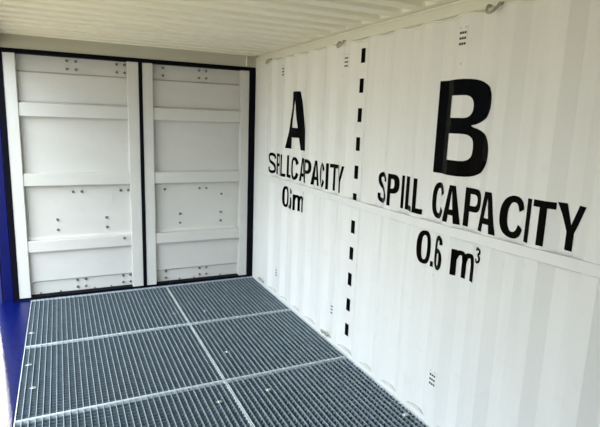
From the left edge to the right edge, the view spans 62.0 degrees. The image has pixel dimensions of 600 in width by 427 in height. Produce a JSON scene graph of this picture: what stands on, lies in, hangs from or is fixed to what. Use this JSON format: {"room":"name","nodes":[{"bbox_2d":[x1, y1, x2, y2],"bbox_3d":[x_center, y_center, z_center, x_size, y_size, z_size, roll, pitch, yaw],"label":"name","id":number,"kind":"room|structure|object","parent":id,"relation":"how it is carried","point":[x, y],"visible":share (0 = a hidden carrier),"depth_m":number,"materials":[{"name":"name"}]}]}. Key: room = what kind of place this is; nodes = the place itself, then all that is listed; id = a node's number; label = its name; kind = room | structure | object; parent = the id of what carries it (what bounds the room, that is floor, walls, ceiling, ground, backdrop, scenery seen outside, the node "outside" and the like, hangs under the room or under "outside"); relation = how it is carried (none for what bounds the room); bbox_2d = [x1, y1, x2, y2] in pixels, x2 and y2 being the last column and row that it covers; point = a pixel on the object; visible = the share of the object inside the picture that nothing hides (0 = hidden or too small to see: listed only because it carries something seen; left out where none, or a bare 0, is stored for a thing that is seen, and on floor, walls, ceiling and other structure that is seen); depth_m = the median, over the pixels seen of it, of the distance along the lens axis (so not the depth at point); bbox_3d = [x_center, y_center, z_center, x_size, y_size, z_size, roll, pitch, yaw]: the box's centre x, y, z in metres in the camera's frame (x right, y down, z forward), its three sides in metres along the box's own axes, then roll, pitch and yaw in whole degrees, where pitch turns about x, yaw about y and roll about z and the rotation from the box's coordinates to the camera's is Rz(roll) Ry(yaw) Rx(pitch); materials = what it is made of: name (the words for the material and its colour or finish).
{"room":"shipping container interior","nodes":[
{"label":"shipping container interior","id":0,"kind":"room"},
{"bbox_2d":[57,372,399,426],"bbox_3d":[-0.319,1.410,2.704,2.280,0.139,5.900,-3,12,-25],"label":"floor","id":1,"kind":"structure","parent":0,"point":[344,372],"depth_m":3.32,"materials":[{"name":"paint"}]},
{"bbox_2d":[25,286,188,346],"bbox_3d":[-1.782,0.910,4.605,1.273,0.038,1.070,-3,12,-25],"label":"floor grating","id":2,"kind":"structure","parent":1,"relation":"on","point":[58,319],"depth_m":4.54,"materials":[{"name":"metal"}]},
{"bbox_2d":[14,323,223,421],"bbox_3d":[-1.325,1.103,3.664,1.273,0.038,1.045,-3,12,-25],"label":"floor grating","id":3,"kind":"structure","parent":1,"relation":"on","point":[58,377],"depth_m":3.58,"materials":[{"name":"metal"}]},
{"bbox_2d":[13,380,252,426],"bbox_3d":[-0.872,1.294,2.730,1.273,0.038,1.054,-3,12,-25],"label":"floor grating","id":4,"kind":"structure","parent":1,"relation":"on","point":[184,397],"depth_m":3.08,"materials":[{"name":"metal"}]},
{"bbox_2d":[166,276,289,323],"bbox_3d":[-0.762,0.855,5.088,0.975,0.038,1.070,-3,12,-25],"label":"floor grating","id":5,"kind":"structure","parent":1,"relation":"on","point":[233,297],"depth_m":5.04,"materials":[{"name":"metal"}]},
{"bbox_2d":[190,309,345,379],"bbox_3d":[-0.305,1.048,4.147,0.975,0.038,1.045,-3,12,-25],"label":"floor grating","id":6,"kind":"structure","parent":1,"relation":"on","point":[246,345],"depth_m":4.08,"materials":[{"name":"metal"}]},
{"bbox_2d":[225,356,429,426],"bbox_3d":[0.148,1.239,3.213,0.975,0.038,1.054,-3,12,-25],"label":"floor grating","id":7,"kind":"structure","parent":1,"relation":"on","point":[278,381],"depth_m":3.29,"materials":[{"name":"metal"}]},
{"bbox_2d":[0,0,458,55],"bbox_3d":[-0.323,-1.118,2.225,2.550,0.062,6.070,-3,12,-25],"label":"ceiling","id":8,"kind":"structure","parent":0,"point":[239,27],"depth_m":3.44,"materials":[{"name":"beige paint"}]},
{"bbox_2d":[252,0,599,426],"bbox_3d":[0.765,0.108,2.964,0.038,2.635,5.900,-3,12,-25],"label":"wall","id":9,"kind":"structure","parent":0,"point":[517,344],"depth_m":2.81,"materials":[{"name":"white metal"}]},
{"bbox_2d":[0,33,255,67],"bbox_3d":[-1.603,-1.571,4.863,2.540,0.119,0.138,-3,12,-25],"label":"trim","id":10,"kind":"structure","parent":9,"relation":"attached to","point":[6,40],"depth_m":4.76,"materials":[{"name":"paint"}]},
{"bbox_2d":[15,276,249,301],"bbox_3d":[-1.649,0.915,5.360,2.440,0.300,0.120,-3,12,-25],"label":"trim","id":11,"kind":"structure","parent":9,"relation":"attached to","point":[245,276],"depth_m":5.20,"materials":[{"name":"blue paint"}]},
{"bbox_2d":[140,58,255,286],"bbox_3d":[-1.074,-0.401,5.357,1.194,2.324,0.111,-3,12,-25],"label":"door","id":12,"kind":"structure","parent":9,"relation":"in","point":[198,119],"depth_m":5.34,"materials":[{"name":"grey paint"}]},
{"bbox_2d":[282,65,284,75],"bbox_3d":[-0.158,-1.347,4.710,0.004,0.105,0.064,-3,12,-25],"label":"air vent","id":13,"kind":"object","parent":9,"relation":"in","point":[283,66],"visible":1,"depth_m":4.70,"materials":[{"name":"white metal"}]},
{"bbox_2d":[282,186,302,211],"bbox_3d":[-0.063,-0.133,4.681,0.028,0.214,0.478,-3,12,-25],"label":"volume lettering","id":14,"kind":"object","parent":9,"relation":"attached to","point":[284,187],"visible":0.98,"depth_m":4.67,"materials":[{"name":"black paint"}]},
{"bbox_2d":[285,91,304,150],"bbox_3d":[-0.037,-0.843,4.546,0.028,0.520,0.443,-3,12,-25],"label":"large letter","id":15,"kind":"object","parent":9,"relation":"attached to","point":[299,132],"visible":1,"depth_m":4.49,"materials":[{"name":"black paint"}]},
{"bbox_2d":[268,153,343,192],"bbox_3d":[0.016,-0.390,4.485,0.028,0.211,1.529,-3,12,-25],"label":"capacity lettering","id":16,"kind":"object","parent":9,"relation":"attached to","point":[303,162],"visible":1,"depth_m":4.34,"materials":[{"name":"black paint"}]},
{"bbox_2d":[330,302,332,314],"bbox_3d":[0.263,0.780,4.090,0.004,0.105,0.064,-3,12,-25],"label":"air vent","id":17,"kind":"object","parent":9,"relation":"in","point":[331,303],"visible":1,"depth_m":4.10,"materials":[{"name":"white metal"}]},
{"bbox_2d":[336,40,345,47],"bbox_3d":[0.297,-1.252,3.701,0.050,0.056,0.087,-3,12,-25],"label":"ring","id":18,"kind":"object","parent":9,"relation":"attached to","point":[343,41],"visible":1,"depth_m":3.68,"materials":[{"name":"paint"}]},
{"bbox_2d":[344,53,348,67],"bbox_3d":[0.342,-1.125,3.679,0.004,0.105,0.064,-3,12,-25],"label":"air vent","id":19,"kind":"object","parent":9,"relation":"in","point":[346,57],"visible":1,"depth_m":3.68,"materials":[{"name":"white metal"}]},
{"bbox_2d":[267,286,438,426],"bbox_3d":[0.782,1.331,3.086,0.042,0.189,5.660,-3,12,-25],"label":"trim","id":20,"kind":"structure","parent":9,"relation":"attached to","point":[414,408],"depth_m":3.69,"materials":[{"name":"white paint"}]},
{"bbox_2d":[345,48,365,335],"bbox_3d":[0.407,-0.101,3.727,0.001,2.166,0.074,-3,12,-25],"label":"dashed line","id":21,"kind":"object","parent":9,"relation":"attached to","point":[363,49],"visible":0.96,"depth_m":3.70,"materials":[{"name":"black paint"}]},
{"bbox_2d":[256,0,544,63],"bbox_3d":[0.813,-1.097,2.740,0.060,0.092,5.900,-3,12,-25],"label":"trim","id":22,"kind":"structure","parent":9,"relation":"attached to","point":[459,8],"depth_m":3.11,"materials":[{"name":"beige paint"}]},
{"bbox_2d":[261,173,599,278],"bbox_3d":[0.797,0.065,2.849,0.010,0.136,5.645,-3,12,-25],"label":"trim","id":23,"kind":"structure","parent":9,"relation":"attached to","point":[576,265],"depth_m":2.66,"materials":[{"name":"white paint"}]},
{"bbox_2d":[428,368,436,387],"bbox_3d":[0.788,0.981,2.978,0.004,0.105,0.064,-3,12,-25],"label":"air vent","id":24,"kind":"object","parent":9,"relation":"in","point":[432,374],"visible":1,"depth_m":2.98,"materials":[{"name":"white metal"}]},
{"bbox_2d":[416,230,480,281],"bbox_3d":[0.834,0.239,2.832,0.028,0.211,0.515,-3,12,-25],"label":"volume lettering","id":25,"kind":"object","parent":9,"relation":"attached to","point":[455,253],"visible":1,"depth_m":2.85,"materials":[{"name":"black paint"}]},
{"bbox_2d":[433,79,491,176],"bbox_3d":[0.866,-0.457,2.684,0.028,0.515,0.424,-3,12,-25],"label":"large letter","id":26,"kind":"object","parent":9,"relation":"attached to","point":[479,91],"visible":1,"depth_m":2.67,"materials":[{"name":"black paint"}]},
{"bbox_2d":[458,25,468,46],"bbox_3d":[0.855,-0.929,2.620,0.004,0.105,0.064,-3,12,-25],"label":"air vent","id":27,"kind":"object","parent":9,"relation":"in","point":[463,30],"visible":1,"depth_m":2.62,"materials":[{"name":"white metal"}]},
{"bbox_2d":[378,172,586,251],"bbox_3d":[0.853,-0.054,2.758,0.028,0.222,1.529,-3,12,-25],"label":"capacity lettering","id":28,"kind":"object","parent":9,"relation":"attached to","point":[544,205],"visible":1,"depth_m":2.52,"materials":[{"name":"black paint"}]},
{"bbox_2d":[485,1,503,13],"bbox_3d":[0.926,-0.987,2.405,0.050,0.056,0.087,-3,12,-25],"label":"ring","id":29,"kind":"object","parent":9,"relation":"attached to","point":[499,2],"visible":1,"depth_m":2.38,"materials":[{"name":"paint"}]},
{"label":"outside","id":30,"kind":"structure","parent":0,"visible":0},
{"bbox_3d":[-10.663,1.081,3.780,70.000,0.060,75.000,-3,12,-25],"label":"ground","id":31,"kind":"structure","parent":30,"visible":0},
{"bbox_2d":[0,122,13,303],"bbox_3d":[-2.768,-0.277,4.559,0.140,2.860,0.104,-3,12,-25],"label":"trim","id":32,"kind":"structure","parent":31,"relation":"on","point":[6,283],"depth_m":4.64,"materials":[{"name":"blue paint"}]},
{"bbox_2d":[0,47,144,301],"bbox_3d":[-2.158,-0.342,4.844,1.208,2.324,0.111,-3,12,-25],"label":"door","id":33,"kind":"structure","parent":32,"relation":"attached to","point":[71,126],"depth_m":4.82,"materials":[{"name":"grey paint"}]},
{"bbox_2d":[0,300,30,426],"bbox_3d":[-1.447,1.518,2.177,0.252,0.304,5.896,-3,12,-25],"label":"trim","id":34,"kind":"structure","parent":31,"relation":"on","point":[14,316],"depth_m":3.76,"materials":[{"name":"blue paint"}]}
]}

